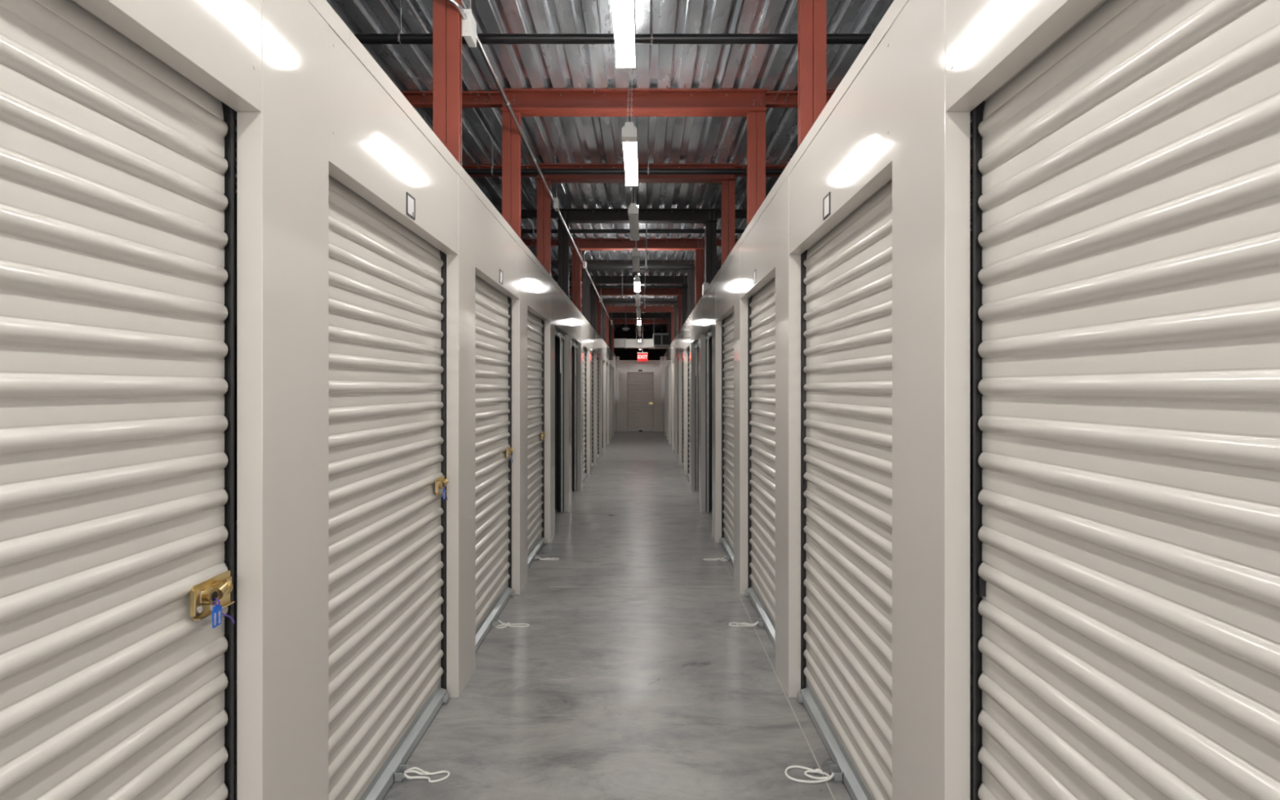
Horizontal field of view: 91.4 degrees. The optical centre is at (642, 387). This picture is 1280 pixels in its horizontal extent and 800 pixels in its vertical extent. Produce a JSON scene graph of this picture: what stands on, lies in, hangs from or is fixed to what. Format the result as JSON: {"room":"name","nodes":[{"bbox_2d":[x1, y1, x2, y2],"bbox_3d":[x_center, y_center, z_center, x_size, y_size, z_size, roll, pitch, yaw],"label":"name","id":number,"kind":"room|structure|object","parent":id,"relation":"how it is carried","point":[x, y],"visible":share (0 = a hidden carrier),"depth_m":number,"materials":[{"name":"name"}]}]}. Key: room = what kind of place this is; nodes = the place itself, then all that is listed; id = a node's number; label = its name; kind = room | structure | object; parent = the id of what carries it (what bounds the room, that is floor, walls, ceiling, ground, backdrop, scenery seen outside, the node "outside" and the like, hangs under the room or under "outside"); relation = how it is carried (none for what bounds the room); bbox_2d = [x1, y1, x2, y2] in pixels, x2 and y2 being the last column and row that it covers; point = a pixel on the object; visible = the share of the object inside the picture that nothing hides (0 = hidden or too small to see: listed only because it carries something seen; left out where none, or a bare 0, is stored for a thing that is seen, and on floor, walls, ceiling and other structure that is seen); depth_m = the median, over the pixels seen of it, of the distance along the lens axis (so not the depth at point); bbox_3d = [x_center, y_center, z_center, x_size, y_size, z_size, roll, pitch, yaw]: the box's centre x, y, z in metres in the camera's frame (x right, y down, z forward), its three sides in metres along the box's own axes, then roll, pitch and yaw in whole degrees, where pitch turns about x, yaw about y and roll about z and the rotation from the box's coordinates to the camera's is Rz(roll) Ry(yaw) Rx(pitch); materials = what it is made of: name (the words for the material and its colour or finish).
{"room":"self-storage corridor","nodes":[
{"label":"self-storage corridor","id":0,"kind":"room"},
{"bbox_2d":[235,195,236,520],"bbox_3d":[-4.660,-0.375,9.000,0.120,3.750,30.000,0,0,0],"label":"wall","id":1,"kind":"structure","parent":0,"point":[235,195],"depth_m":7.06,"materials":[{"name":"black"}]},
{"bbox_2d":[73,0,616,799],"bbox_3d":[-2.390,0.204,10.675,3.002,2.591,21.510,0,0,0],"label":"wall","id":2,"kind":"structure","parent":0,"point":[308,107],"depth_m":1.64,"materials":[{"name":"white paint"}]},
{"bbox_2d":[0,0,235,799],"bbox_3d":[-0.962,0.357,0.858,0.105,2.286,1.213,0,0,0],"label":"door","id":3,"kind":"structure","parent":2,"relation":"in","point":[117,168],"depth_m":1.13,"materials":[{"name":"white metal"}]},
{"bbox_2d":[200,579,232,604],"bbox_3d":[-0.939,0.452,1.377,0.033,0.041,0.066,0,0,0],"label":"lock","id":4,"kind":"object","parent":3,"relation":"attached to","point":[224,587],"visible":1,"depth_m":1.37,"materials":[{"name":"gold metal"}]},
{"bbox_2d":[211,597,235,628],"bbox_3d":[-0.932,0.498,1.393,0.009,0.081,0.080,0,0,-5],"label":"tag","id":5,"kind":"object","parent":4,"relation":"hanging from","point":[216,611],"visible":1,"depth_m":1.37,"materials":[{"name":"blue plastic"}]},
{"bbox_2d":[213,610,220,626],"bbox_3d":[-0.929,0.503,1.365,0.001,0.027,0.020,0,0,0],"label":"print","id":6,"kind":"object","parent":5,"relation":"attached to","point":[216,613],"depth_m":1.36,"materials":[{"name":"grey paper"}]},
{"bbox_2d":[328,174,449,799],"bbox_3d":[-0.962,0.357,2.402,0.105,2.286,1.253,0,0,0],"label":"door","id":7,"kind":"structure","parent":2,"relation":"in","point":[387,282],"depth_m":2.31,"materials":[{"name":"beige metal"}]},
{"bbox_2d":[438,478,448,488],"bbox_3d":[-0.939,0.452,2.942,0.033,0.041,0.066,0,0,0],"label":"lock","id":8,"kind":"object","parent":7,"relation":"attached to","point":[444,482],"visible":1,"depth_m":2.92,"materials":[{"name":"gold metal"}]},
{"bbox_2d":[406,191,415,220],"bbox_3d":[-0.890,-0.699,2.402,0.004,0.084,0.084,0,0,0],"label":"plate","id":9,"kind":"object","parent":2,"relation":"attached to","point":[411,201],"visible":1,"depth_m":2.40,"materials":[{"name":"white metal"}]},
{"bbox_2d":[475,274,514,653],"bbox_3d":[-0.962,0.357,3.940,0.105,2.286,1.208,0,0,0],"label":"door","id":10,"kind":"structure","parent":2,"relation":"in","point":[493,590],"depth_m":4.00,"materials":[{"name":"beige metal"}]},
{"bbox_2d":[527,310,546,569],"bbox_3d":[-0.962,0.357,5.455,0.105,2.286,1.208,0,0,0],"label":"door","id":11,"kind":"structure","parent":2,"relation":"in","point":[535,540],"depth_m":5.62,"materials":[{"name":"beige metal"}]},
{"bbox_2d":[582,347,587,481],"bbox_3d":[-0.962,0.357,10.000,0.105,2.286,1.208,0,0,0],"label":"door","id":12,"kind":"structure","parent":2,"relation":"in","point":[584,474],"depth_m":10.42,"materials":[{"name":"beige metal"}]},
{"bbox_2d":[591,353,594,469],"bbox_3d":[-0.962,0.357,11.515,0.105,2.286,1.208,0,0,0],"label":"door","id":13,"kind":"structure","parent":2,"relation":"in","point":[592,354],"depth_m":12.07,"materials":[{"name":"beige metal"}]},
{"bbox_2d":[597,357,599,459],"bbox_3d":[-0.962,0.357,13.030,0.105,2.286,1.208,0,0,0],"label":"door","id":14,"kind":"structure","parent":2,"relation":"in","point":[598,455],"depth_m":13.63,"materials":[{"name":"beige metal"}]},
{"bbox_2d":[597,360,598,451],"bbox_3d":[-0.979,0.330,13.030,0.045,2.231,1.191,0,0,0],"label":"curtain","id":15,"kind":"object","parent":14,"relation":"hanging from","point":[597,360],"depth_m":13.63,"materials":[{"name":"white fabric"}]},
{"bbox_2d":[602,360,604,452],"bbox_3d":[-0.962,0.357,14.545,0.105,2.286,1.208,0,0,0],"label":"door","id":16,"kind":"structure","parent":2,"relation":"in","point":[602,361],"depth_m":15.13,"materials":[{"name":"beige metal"}]},
{"bbox_2d":[555,336,572,509],"bbox_3d":[-2.168,0.273,7.707,2.405,2.455,3.085,0,0,0],"label":"wall","id":17,"kind":"structure","parent":0,"point":[556,338],"depth_m":7.73,"materials":[{"name":"grey"}]},
{"bbox_2d":[555,328,565,512],"bbox_3d":[-1.124,0.253,6.970,0.430,2.495,1.208,0,0,0],"label":"door","id":18,"kind":"structure","parent":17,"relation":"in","point":[561,375],"depth_m":7.55,"materials":[{"name":"black metal"}]},
{"bbox_2d":[571,339,578,491],"bbox_3d":[-1.124,0.253,8.485,0.430,2.495,1.208,0,0,0],"label":"door","id":19,"kind":"structure","parent":17,"relation":"in","point":[573,343],"depth_m":9.08,"materials":[{"name":"black metal"}]},
{"bbox_2d":[235,426,972,799],"bbox_3d":[0.000,1.560,9.000,9.200,0.120,30.000,0,0,0],"label":"floor","id":20,"kind":"structure","parent":0,"point":[606,693],"depth_m":3.19,"materials":[{"name":"concrete"}]},
{"bbox_2d":[404,767,449,782],"bbox_3d":[-0.829,1.483,2.404,0.169,0.033,0.069,0,0,0],"label":"rope","id":21,"kind":"object","parent":20,"relation":"on","point":[412,769],"visible":1,"depth_m":2.41,"materials":[{"name":"white fabric"}]},
{"bbox_2d":[432,0,462,689],"bbox_3d":[-0.965,-0.263,3.092,0.130,3.526,0.045,0,0,0],"label":"steel column","id":22,"kind":"structure","parent":20,"relation":"on","point":[446,20],"depth_m":3.07,"materials":[{"name":"red metal"}]},
{"bbox_2d":[502,111,520,588],"bbox_3d":[-0.965,-0.263,4.607,0.130,3.526,0.045,0,0,0],"label":"steel column","id":23,"kind":"structure","parent":20,"relation":"on","point":[511,136],"depth_m":4.59,"materials":[{"name":"red metal"}]},
{"bbox_2d":[494,620,529,628],"bbox_3d":[-0.818,1.483,3.929,0.216,0.032,0.071,0,0,0],"label":"rope","id":24,"kind":"object","parent":20,"relation":"on","point":[508,624],"visible":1,"depth_m":3.93,"materials":[{"name":"white fabric"}]},
{"bbox_2d":[537,180,551,537],"bbox_3d":[-0.965,-0.263,6.122,0.130,3.526,0.045,0,0,0],"label":"steel column","id":25,"kind":"structure","parent":20,"relation":"on","point":[544,199],"depth_m":6.10,"materials":[{"name":"red metal"}]},
{"bbox_2d":[557,222,568,511],"bbox_3d":[-0.965,-0.263,7.638,0.130,3.526,0.045,0,0,0],"label":"steel column","id":26,"kind":"structure","parent":20,"relation":"on","point":[562,234],"depth_m":7.62,"materials":[{"name":"black"}]},
{"bbox_2d":[572,248,581,490],"bbox_3d":[-0.965,-0.263,9.152,0.130,3.526,0.045,0,0,0],"label":"steel column","id":27,"kind":"structure","parent":20,"relation":"on","point":[576,262],"depth_m":9.13,"materials":[{"name":"red metal"}]},
{"bbox_2d":[582,269,589,322],"bbox_3d":[-0.965,-0.263,10.668,0.130,3.526,0.045,0,0,0],"label":"steel column","id":28,"kind":"structure","parent":20,"relation":"on","point":[585,278],"depth_m":10.65,"materials":[{"name":"black"}]},
{"bbox_2d":[589,284,595,330],"bbox_3d":[-0.965,-0.263,12.182,0.130,3.526,0.045,0,0,0],"label":"steel column","id":29,"kind":"structure","parent":20,"relation":"on","point":[592,291],"depth_m":12.16,"materials":[{"name":"black"}]},
{"bbox_2d":[595,295,601,454],"bbox_3d":[-0.965,-0.263,13.697,0.130,3.526,0.045,0,0,0],"label":"steel column","id":30,"kind":"structure","parent":20,"relation":"on","point":[598,304],"depth_m":13.68,"materials":[{"name":"red metal"}]},
{"bbox_2d":[601,304,605,342],"bbox_3d":[-0.965,-0.263,15.213,0.130,3.526,0.045,0,0,0],"label":"steel column","id":31,"kind":"structure","parent":20,"relation":"on","point":[603,312],"depth_m":15.19,"materials":[{"name":"black"}]},
{"bbox_2d":[605,311,608,346],"bbox_3d":[-0.965,-0.263,16.727,0.130,3.526,0.045,0,0,0],"label":"steel column","id":32,"kind":"structure","parent":20,"relation":"on","point":[606,316],"depth_m":16.70,"materials":[{"name":"red metal"}]},
{"bbox_2d":[608,318,611,349],"bbox_3d":[-0.965,-0.263,18.242,0.130,3.526,0.045,0,0,0],"label":"steel column","id":33,"kind":"structure","parent":20,"relation":"on","point":[610,325],"depth_m":18.22,"materials":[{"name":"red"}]},
{"bbox_2d":[611,324,613,352],"bbox_3d":[-0.965,-0.263,19.758,0.130,3.526,0.045,0,0,0],"label":"steel column","id":34,"kind":"structure","parent":20,"relation":"on","point":[612,328],"depth_m":19.73,"materials":[{"name":"red metal"}]},
{"bbox_2d":[668,318,671,346],"bbox_3d":[0.840,-0.263,18.242,0.130,3.526,0.045,0,0,0],"label":"steel column","id":35,"kind":"structure","parent":20,"relation":"on","point":[669,319],"depth_m":18.22,"materials":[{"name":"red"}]},
{"bbox_2d":[671,311,674,343],"bbox_3d":[0.840,-0.263,16.727,0.130,3.526,0.045,0,0,0],"label":"steel column","id":36,"kind":"structure","parent":20,"relation":"on","point":[672,313],"depth_m":16.70,"materials":[{"name":"red metal"}]},
{"bbox_2d":[674,304,677,337],"bbox_3d":[0.840,-0.263,15.213,0.130,3.526,0.045,0,0,0],"label":"steel column","id":37,"kind":"structure","parent":20,"relation":"on","point":[675,305],"depth_m":15.19,"materials":[{"name":"black"}]},
{"bbox_2d":[677,295,682,333],"bbox_3d":[0.840,-0.263,13.697,0.130,3.526,0.045,0,0,0],"label":"steel column","id":38,"kind":"structure","parent":20,"relation":"on","point":[679,297],"depth_m":13.68,"materials":[{"name":"red metal"}]},
{"bbox_2d":[682,284,687,325],"bbox_3d":[0.840,-0.263,12.182,0.130,3.526,0.045,0,0,0],"label":"steel column","id":39,"kind":"structure","parent":20,"relation":"on","point":[684,290],"depth_m":12.16,"materials":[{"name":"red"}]},
{"bbox_2d":[687,269,695,473],"bbox_3d":[0.840,-0.263,10.668,0.130,3.526,0.045,0,0,0],"label":"steel column","id":40,"kind":"structure","parent":20,"relation":"on","point":[691,273],"depth_m":10.65,"materials":[{"name":"red metal"}]},
{"bbox_2d":[549,435,835,799],"bbox_3d":[0.001,1.499,9.200,1.404,0.001,24.400,0,0,0],"label":"joint","id":41,"kind":"object","parent":20,"relation":"on","point":[664,436],"visible":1,"depth_m":4.72,"materials":[{"name":"grey concrete"}]},
{"bbox_2d":[695,248,704,305],"bbox_3d":[0.840,-0.263,9.152,0.130,3.526,0.045,0,0,0],"label":"steel column","id":42,"kind":"structure","parent":20,"relation":"on","point":[700,253],"depth_m":9.13,"materials":[{"name":"red metal"}]},
{"bbox_2d":[705,222,716,511],"bbox_3d":[0.840,-0.263,7.638,0.130,3.526,0.045,0,0,0],"label":"steel column","id":43,"kind":"structure","parent":20,"relation":"on","point":[711,227],"depth_m":7.62,"materials":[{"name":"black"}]},
{"bbox_2d":[720,180,734,266],"bbox_3d":[0.840,-0.263,6.122,0.130,3.526,0.045,0,0,0],"label":"steel column","id":44,"kind":"structure","parent":20,"relation":"on","point":[727,187],"depth_m":6.10,"materials":[{"name":"red metal"}]},
{"bbox_2d":[728,621,758,626],"bbox_3d":[0.639,1.484,3.946,0.187,0.033,0.058,0,0,6],"label":"rope","id":45,"kind":"object","parent":20,"relation":"on","point":[746,624],"visible":1,"depth_m":3.94,"materials":[{"name":"white fabric"}]},
{"bbox_2d":[746,111,765,588],"bbox_3d":[0.840,-0.263,4.607,0.130,3.526,0.045,0,0,0],"label":"steel column","id":46,"kind":"structure","parent":20,"relation":"on","point":[756,121],"depth_m":4.59,"materials":[{"name":"red metal"}]},
{"bbox_2d":[784,765,834,782],"bbox_3d":[0.642,1.484,2.420,0.180,0.032,0.104,0,0,0],"label":"rope","id":47,"kind":"object","parent":20,"relation":"on","point":[810,770],"visible":1,"depth_m":2.40,"materials":[{"name":"white fabric"}]},
{"bbox_2d":[797,0,826,689],"bbox_3d":[0.840,-0.263,3.092,0.130,3.526,0.045,0,0,0],"label":"steel column","id":48,"kind":"structure","parent":20,"relation":"on","point":[811,14],"depth_m":3.07,"materials":[{"name":"red metal"}]},
{"bbox_2d":[235,0,972,331],"bbox_3d":[0.035,-2.204,9.000,9.270,0.072,30.000,0,0,0],"label":"ceiling","id":49,"kind":"structure","parent":0,"point":[771,67],"depth_m":4.39,"materials":[{"name":"metal"}]},
{"bbox_2d":[446,0,615,331],"bbox_3d":[-0.938,-2.007,11.644,0.146,0.340,17.313,0,0,0],"label":"conduit","id":50,"kind":"object","parent":49,"relation":"attached to","point":[458,6],"visible":0.92,"depth_m":4.26,"materials":[{"name":"silver metal"}]},
{"bbox_2d":[462,0,476,47],"bbox_3d":[-0.878,-1.968,3.176,0.046,0.419,0.118,0,0,0],"label":"junction box","id":51,"kind":"object","parent":50,"relation":"attached to","point":[468,25],"visible":0.92,"depth_m":3.13,"materials":[{"name":"white metal"}]},
{"bbox_2d":[553,182,559,211],"bbox_3d":[-0.862,-1.982,6.276,0.046,0.391,0.118,0,0,0],"label":"junction box","id":52,"kind":"object","parent":50,"relation":"attached to","point":[556,204],"visible":0.88,"depth_m":6.22,"materials":[{"name":"grey metal"}]},
{"bbox_2d":[390,88,843,116],"bbox_3d":[0.000,-2.104,4.610,6.600,0.149,0.130,0,0,0],"label":"steel beam","id":53,"kind":"structure","parent":49,"relation":"attached to","point":[530,102],"depth_m":4.61,"materials":[{"name":"red metal"}]},
{"bbox_2d":[551,275,687,284],"bbox_3d":[0.000,-2.104,12.185,6.600,0.149,0.130,0,0,0],"label":"steel beam","id":54,"kind":"structure","parent":49,"relation":"attached to","point":[596,279],"depth_m":12.18,"materials":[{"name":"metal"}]},
{"bbox_2d":[353,0,886,45],"bbox_3d":[0.000,-2.049,3.490,6.800,0.264,0.065,0,0,0],"label":"pipe","id":55,"kind":"object","parent":49,"relation":"hanging from","point":[400,38],"visible":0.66,"depth_m":3.47,"materials":[{"name":"black metal"}]},
{"bbox_2d":[496,208,746,223],"bbox_3d":[0.000,-2.104,7.640,6.600,0.149,0.130,0,0,0],"label":"steel beam","id":56,"kind":"structure","parent":49,"relation":"attached to","point":[572,215],"depth_m":7.63,"materials":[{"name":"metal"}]},
{"bbox_2d":[611,0,635,68],"bbox_3d":[-0.080,-1.859,2.490,0.092,0.661,1.000,0,0,0],"label":"strip light","id":57,"kind":"object","parent":49,"relation":"hanging from","point":[622,10],"visible":1,"depth_m":2.70,"materials":[{"name":"white plastic"}]},
{"bbox_2d":[569,297,677,305],"bbox_3d":[0.000,-2.104,15.215,6.600,0.149,0.130,0,0,0],"label":"steel beam","id":58,"kind":"structure","parent":49,"relation":"attached to","point":[603,299],"depth_m":15.21,"materials":[{"name":"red metal"}]},
{"bbox_2d":[571,300,677,302],"bbox_3d":[0.000,-2.049,14.070,6.800,0.264,0.065,0,0,0],"label":"pipe","id":59,"kind":"object","parent":49,"relation":"hanging from","point":[603,301],"visible":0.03,"depth_m":14.04,"materials":[{"name":"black metal"}]},
{"bbox_2d":[568,288,682,295],"bbox_3d":[0.000,-2.104,13.700,6.600,0.149,0.130,0,0,0],"label":"steel beam","id":60,"kind":"structure","parent":49,"relation":"attached to","point":[605,291],"depth_m":13.70,"materials":[{"name":"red metal"}]},
{"bbox_2d":[581,306,674,312],"bbox_3d":[0.000,-2.104,16.730,6.600,0.149,0.130,0,0,0],"label":"steel beam","id":61,"kind":"structure","parent":49,"relation":"attached to","point":[609,308],"depth_m":16.72,"materials":[{"name":"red metal"}]},
{"bbox_2d":[568,275,687,288],"bbox_3d":[0.000,-2.049,12.050,6.800,0.264,0.065,0,0,0],"label":"pipe","id":62,"kind":"object","parent":49,"relation":"hanging from","point":[645,286],"visible":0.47,"depth_m":12.03,"materials":[{"name":"black metal"}]},
{"bbox_2d":[622,68,637,186],"bbox_3d":[-0.080,-1.859,4.265,0.092,0.661,0.930,0,0,0],"label":"strip light","id":63,"kind":"object","parent":49,"relation":"hanging from","point":[628,131],"visible":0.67,"depth_m":4.03,"materials":[{"name":"white plastic"}]},
{"bbox_2d":[622,142,637,185],"bbox_3d":[-0.080,-1.562,4.301,0.088,0.066,0.833,0,0,0],"label":"diffuser","id":64,"kind":"object","parent":63,"relation":"attached to","point":[630,157],"depth_m":4.26,"materials":[{"name":"white plastic"}]},
{"bbox_2d":[521,238,738,250],"bbox_3d":[0.000,-2.104,9.155,6.600,0.149,0.130,0,0,0],"label":"steel beam","id":65,"kind":"structure","parent":49,"relation":"attached to","point":[584,244],"depth_m":9.15,"materials":[{"name":"red metal"}]},
{"bbox_2d":[520,223,745,233],"bbox_3d":[0.000,-2.049,7.770,6.800,0.264,0.065,0,0,0],"label":"pipe","id":66,"kind":"object","parent":49,"relation":"hanging from","point":[522,231],"visible":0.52,"depth_m":7.75,"materials":[{"name":"black metal"}]},
{"bbox_2d":[627,186,639,240],"bbox_3d":[-0.080,-1.859,5.970,0.092,0.661,1.000,0,0,0],"label":"strip light","id":67,"kind":"object","parent":49,"relation":"hanging from","point":[633,212],"visible":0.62,"depth_m":5.77,"materials":[{"name":"grey metal"}]},
{"bbox_2d":[628,216,639,239],"bbox_3d":[-0.080,-1.562,6.006,0.088,0.066,0.903,0,0,0],"label":"diffuser","id":68,"kind":"object","parent":67,"relation":"attached to","point":[633,220],"depth_m":5.99,"materials":[{"name":"grey"}]},
{"bbox_2d":[613,324,653,348],"bbox_3d":[-0.620,-1.730,20.175,1.960,0.899,0.380,0,0,0],"label":"air duct","id":69,"kind":"object","parent":49,"relation":"hanging from","point":[625,343],"visible":0.49,"depth_m":20.00,"materials":[{"name":"grey metal"}]},
{"bbox_2d":[551,259,720,270],"bbox_3d":[0.000,-2.104,10.670,6.600,0.149,0.130,0,0,0],"label":"steel beam","id":70,"kind":"structure","parent":49,"relation":"attached to","point":[588,262],"depth_m":10.66,"materials":[{"name":"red metal"}]},
{"bbox_2d":[551,264,720,268],"bbox_3d":[0.000,-2.049,10.050,6.800,0.264,0.065,0,0,0],"label":"pipe","id":71,"kind":"object","parent":49,"relation":"hanging from","point":[552,266],"visible":0.14,"depth_m":10.03,"materials":[{"name":"black metal"}]},
{"bbox_2d":[631,200,639,271],"bbox_3d":[-0.080,-1.854,7.710,0.092,0.652,1.000,0,0,0],"label":"strip light","id":72,"kind":"object","parent":49,"relation":"hanging from","point":[635,252],"visible":0.96,"depth_m":7.48,"materials":[{"name":"grey metal"}]},
{"bbox_2d":[631,257,639,271],"bbox_3d":[-0.080,-1.562,7.747,0.088,0.066,0.903,0,0,0],"label":"diffuser","id":73,"kind":"object","parent":72,"relation":"attached to","point":[636,267],"depth_m":7.77,"materials":[{"name":"grey"}]},
{"bbox_2d":[633,275,639,292],"bbox_3d":[-0.080,-1.854,9.450,0.092,0.652,1.000,0,0,0],"label":"strip light","id":74,"kind":"object","parent":49,"relation":"hanging from","point":[637,279],"visible":0.84,"depth_m":9.19,"materials":[{"name":"white plastic"}]},
{"bbox_2d":[635,271,640,306],"bbox_3d":[-0.080,-1.854,11.190,0.092,0.652,1.000,0,0,0],"label":"strip light","id":75,"kind":"object","parent":49,"relation":"hanging from","point":[637,297],"visible":0.87,"depth_m":10.96,"materials":[{"name":"grey metal"}]},
{"bbox_2d":[608,313,671,318],"bbox_3d":[0.000,-2.104,18.245,6.600,0.149,0.130,0,0,0],"label":"steel beam","id":76,"kind":"structure","parent":49,"relation":"attached to","point":[614,315],"depth_m":18.24,"materials":[{"name":"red metal"}]},
{"bbox_2d":[612,319,668,324],"bbox_3d":[0.000,-2.104,19.760,6.600,0.149,0.130,0,0,0],"label":"steel beam","id":77,"kind":"structure","parent":49,"relation":"attached to","point":[615,321],"depth_m":19.75,"materials":[{"name":"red metal"}]},
{"bbox_2d":[637,352,648,360],"bbox_3d":[0.005,-1.524,19.964,0.340,1.309,0.040,0,0,0],"label":"exit sign","id":78,"kind":"object","parent":49,"relation":"hanging from","point":[641,356],"visible":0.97,"depth_m":19.95,"materials":[{"name":"red plastic"}]},
{"bbox_2d":[644,223,648,268],"bbox_3d":[0.052,-1.850,7.950,0.040,0.660,0.040,0,0,0],"label":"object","id":79,"kind":"object","parent":49,"relation":"hanging from","point":[646,224],"visible":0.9,"depth_m":7.94,"materials":[{"name":"metal"}]},
{"bbox_2d":[648,333,668,348],"bbox_3d":[0.535,-1.712,19.680,0.670,0.934,0.480,0,0,0],"label":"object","id":80,"kind":"object","parent":49,"relation":"hanging from","point":[660,340],"visible":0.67,"depth_m":19.46,"materials":[{"name":"grey metal"}]},
{"bbox_2d":[653,334,661,344],"bbox_3d":[0.475,-1.500,19.463,0.210,0.300,0.013,0,0,0],"label":"grille","id":81,"kind":"object","parent":80,"relation":"attached to","point":[657,338],"depth_m":19.46,"materials":[{"name":"black metal"}]},
{"bbox_2d":[662,334,668,344],"bbox_3d":[0.725,-1.500,19.463,0.210,0.300,0.013,0,0,0],"label":"grille","id":82,"kind":"object","parent":80,"relation":"attached to","point":[664,337],"depth_m":19.46,"materials":[{"name":"black metal"}]},
{"bbox_2d":[462,163,972,182],"bbox_3d":[0.000,-2.104,6.125,6.600,0.149,0.130,0,0,0],"label":"steel beam","id":83,"kind":"structure","parent":49,"relation":"attached to","point":[553,178],"depth_m":6.10,"materials":[{"name":"red metal"}]},
{"bbox_2d":[463,146,972,175],"bbox_3d":[0.000,-2.049,5.630,6.800,0.264,0.065,0,0,0],"label":"pipe","id":84,"kind":"object","parent":49,"relation":"hanging from","point":[491,171],"visible":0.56,"depth_m":5.61,"materials":[{"name":"black metal"}]},
{"bbox_2d":[616,356,662,431],"bbox_3d":[-0.091,0.212,21.400,4.000,2.575,0.220,0,0,0],"label":"wall","id":85,"kind":"structure","parent":0,"point":[623,366],"depth_m":21.45,"materials":[{"name":"white paint"}]},
{"bbox_2d":[627,372,653,431],"bbox_3d":[-0.068,0.469,21.467,0.889,2.063,0.059,0,0,0],"label":"door","id":86,"kind":"structure","parent":85,"relation":"in","point":[640,384],"depth_m":21.50,"materials":[{"name":"white metal"}]},
{"bbox_2d":[613,330,666,426],"bbox_3d":[0.000,-0.375,24.050,9.440,3.750,0.100,0,0,0],"label":"wall","id":87,"kind":"structure","parent":0,"point":[624,353],"depth_m":24.00,"materials":[{"name":"black"}]},
{"bbox_2d":[662,0,1102,799],"bbox_3d":[2.208,0.204,10.675,3.002,2.591,21.510,0,0,0],"label":"wall","id":88,"kind":"structure","parent":0,"point":[904,117],"depth_m":1.66,"materials":[{"name":"white paint"}]},
{"bbox_2d":[676,354,682,462],"bbox_3d":[0.779,0.357,13.030,0.105,2.286,1.208,0,0,0],"label":"door","id":89,"kind":"structure","parent":88,"relation":"in","point":[682,354],"depth_m":12.43,"materials":[{"name":"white metal"}]},
{"bbox_2d":[680,354,683,469],"bbox_3d":[0.779,0.357,11.515,0.105,2.286,1.208,0,0,0],"label":"door","id":90,"kind":"structure","parent":88,"relation":"in","point":[682,464],"depth_m":12.12,"materials":[{"name":"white metal"}]},
{"bbox_2d":[682,355,683,459],"bbox_3d":[0.797,0.330,11.514,0.045,2.231,1.191,0,0,0],"label":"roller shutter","id":91,"kind":"object","parent":90,"relation":"hanging from","point":[682,356],"depth_m":12.12,"materials":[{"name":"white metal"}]},
{"bbox_2d":[686,348,689,481],"bbox_3d":[0.779,0.357,10.000,0.105,2.286,1.208,0,0,0],"label":"door","id":92,"kind":"structure","parent":88,"relation":"in","point":[688,473],"depth_m":10.51,"materials":[{"name":"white metal"}]},
{"bbox_2d":[688,349,689,471],"bbox_3d":[0.797,0.330,9.999,0.045,2.231,1.191,0,0,0],"label":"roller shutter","id":93,"kind":"object","parent":92,"relation":"hanging from","point":[688,349],"depth_m":10.51,"materials":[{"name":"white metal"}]},
{"bbox_2d":[693,341,698,491],"bbox_3d":[0.942,0.253,8.485,0.430,2.495,1.208,0,0,0],"label":"door","id":94,"kind":"structure","parent":88,"relation":"in","point":[697,342],"depth_m":9.06,"materials":[{"name":"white metal"}]},
{"bbox_2d":[702,282,708,293],"bbox_3d":[0.742,-1.160,7.346,0.066,0.136,0.118,0,0,0],"label":"junction box","id":95,"kind":"object","parent":88,"relation":"on","point":[705,285],"visible":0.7,"depth_m":7.29,"materials":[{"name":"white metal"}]},
{"bbox_2d":[704,227,706,282],"bbox_3d":[0.742,-1.553,7.350,0.018,0.654,0.017,0,0,0],"label":"conduit riser","id":96,"kind":"object","parent":95,"relation":"on","point":[704,228],"visible":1,"depth_m":7.34,"materials":[{"name":"silver metal"}]},
{"bbox_2d":[703,329,711,512],"bbox_3d":[0.942,0.253,6.970,0.430,2.495,1.208,0,0,0],"label":"door","id":97,"kind":"structure","parent":88,"relation":"in","point":[709,334],"depth_m":7.56,"materials":[{"name":"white metal"}]},
{"bbox_2d":[719,311,733,567],"bbox_3d":[0.779,0.357,5.455,0.105,2.286,1.208,0,0,0],"label":"door","id":98,"kind":"structure","parent":88,"relation":"in","point":[726,540],"depth_m":5.73,"materials":[{"name":"beige metal"}]},
{"bbox_2d":[745,275,775,648],"bbox_3d":[0.779,0.357,3.940,0.105,2.286,1.208,0,0,0],"label":"door","id":99,"kind":"structure","parent":88,"relation":"in","point":[761,592],"depth_m":4.07,"materials":[{"name":"beige metal"}]},
{"bbox_2d":[822,191,830,220],"bbox_3d":[0.709,-0.699,2.402,0.004,0.084,0.084,0,0,0],"label":"plate","id":100,"kind":"object","parent":88,"relation":"attached to","point":[826,200],"visible":1,"depth_m":2.40,"materials":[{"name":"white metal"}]},
{"bbox_2d":[796,177,892,799],"bbox_3d":[0.779,0.357,2.402,0.105,2.286,1.253,0,0,0],"label":"door","id":101,"kind":"structure","parent":88,"relation":"in","point":[846,692],"depth_m":2.33,"materials":[{"name":"beige metal"}]},
{"bbox_2d":[972,0,1279,799],"bbox_3d":[0.779,0.357,0.858,0.105,2.286,1.213,0,0,0],"label":"door","id":102,"kind":"structure","parent":88,"relation":"in","point":[1126,179],"depth_m":1.01,"materials":[{"name":"beige metal"}]},
{"bbox_2d":[969,231,972,495],"bbox_3d":[4.660,-0.375,9.000,0.120,3.750,30.000,0,0,0],"label":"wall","id":103,"kind":"structure","parent":0,"point":[971,233],"depth_m":8.75,"materials":[{"name":"black"}]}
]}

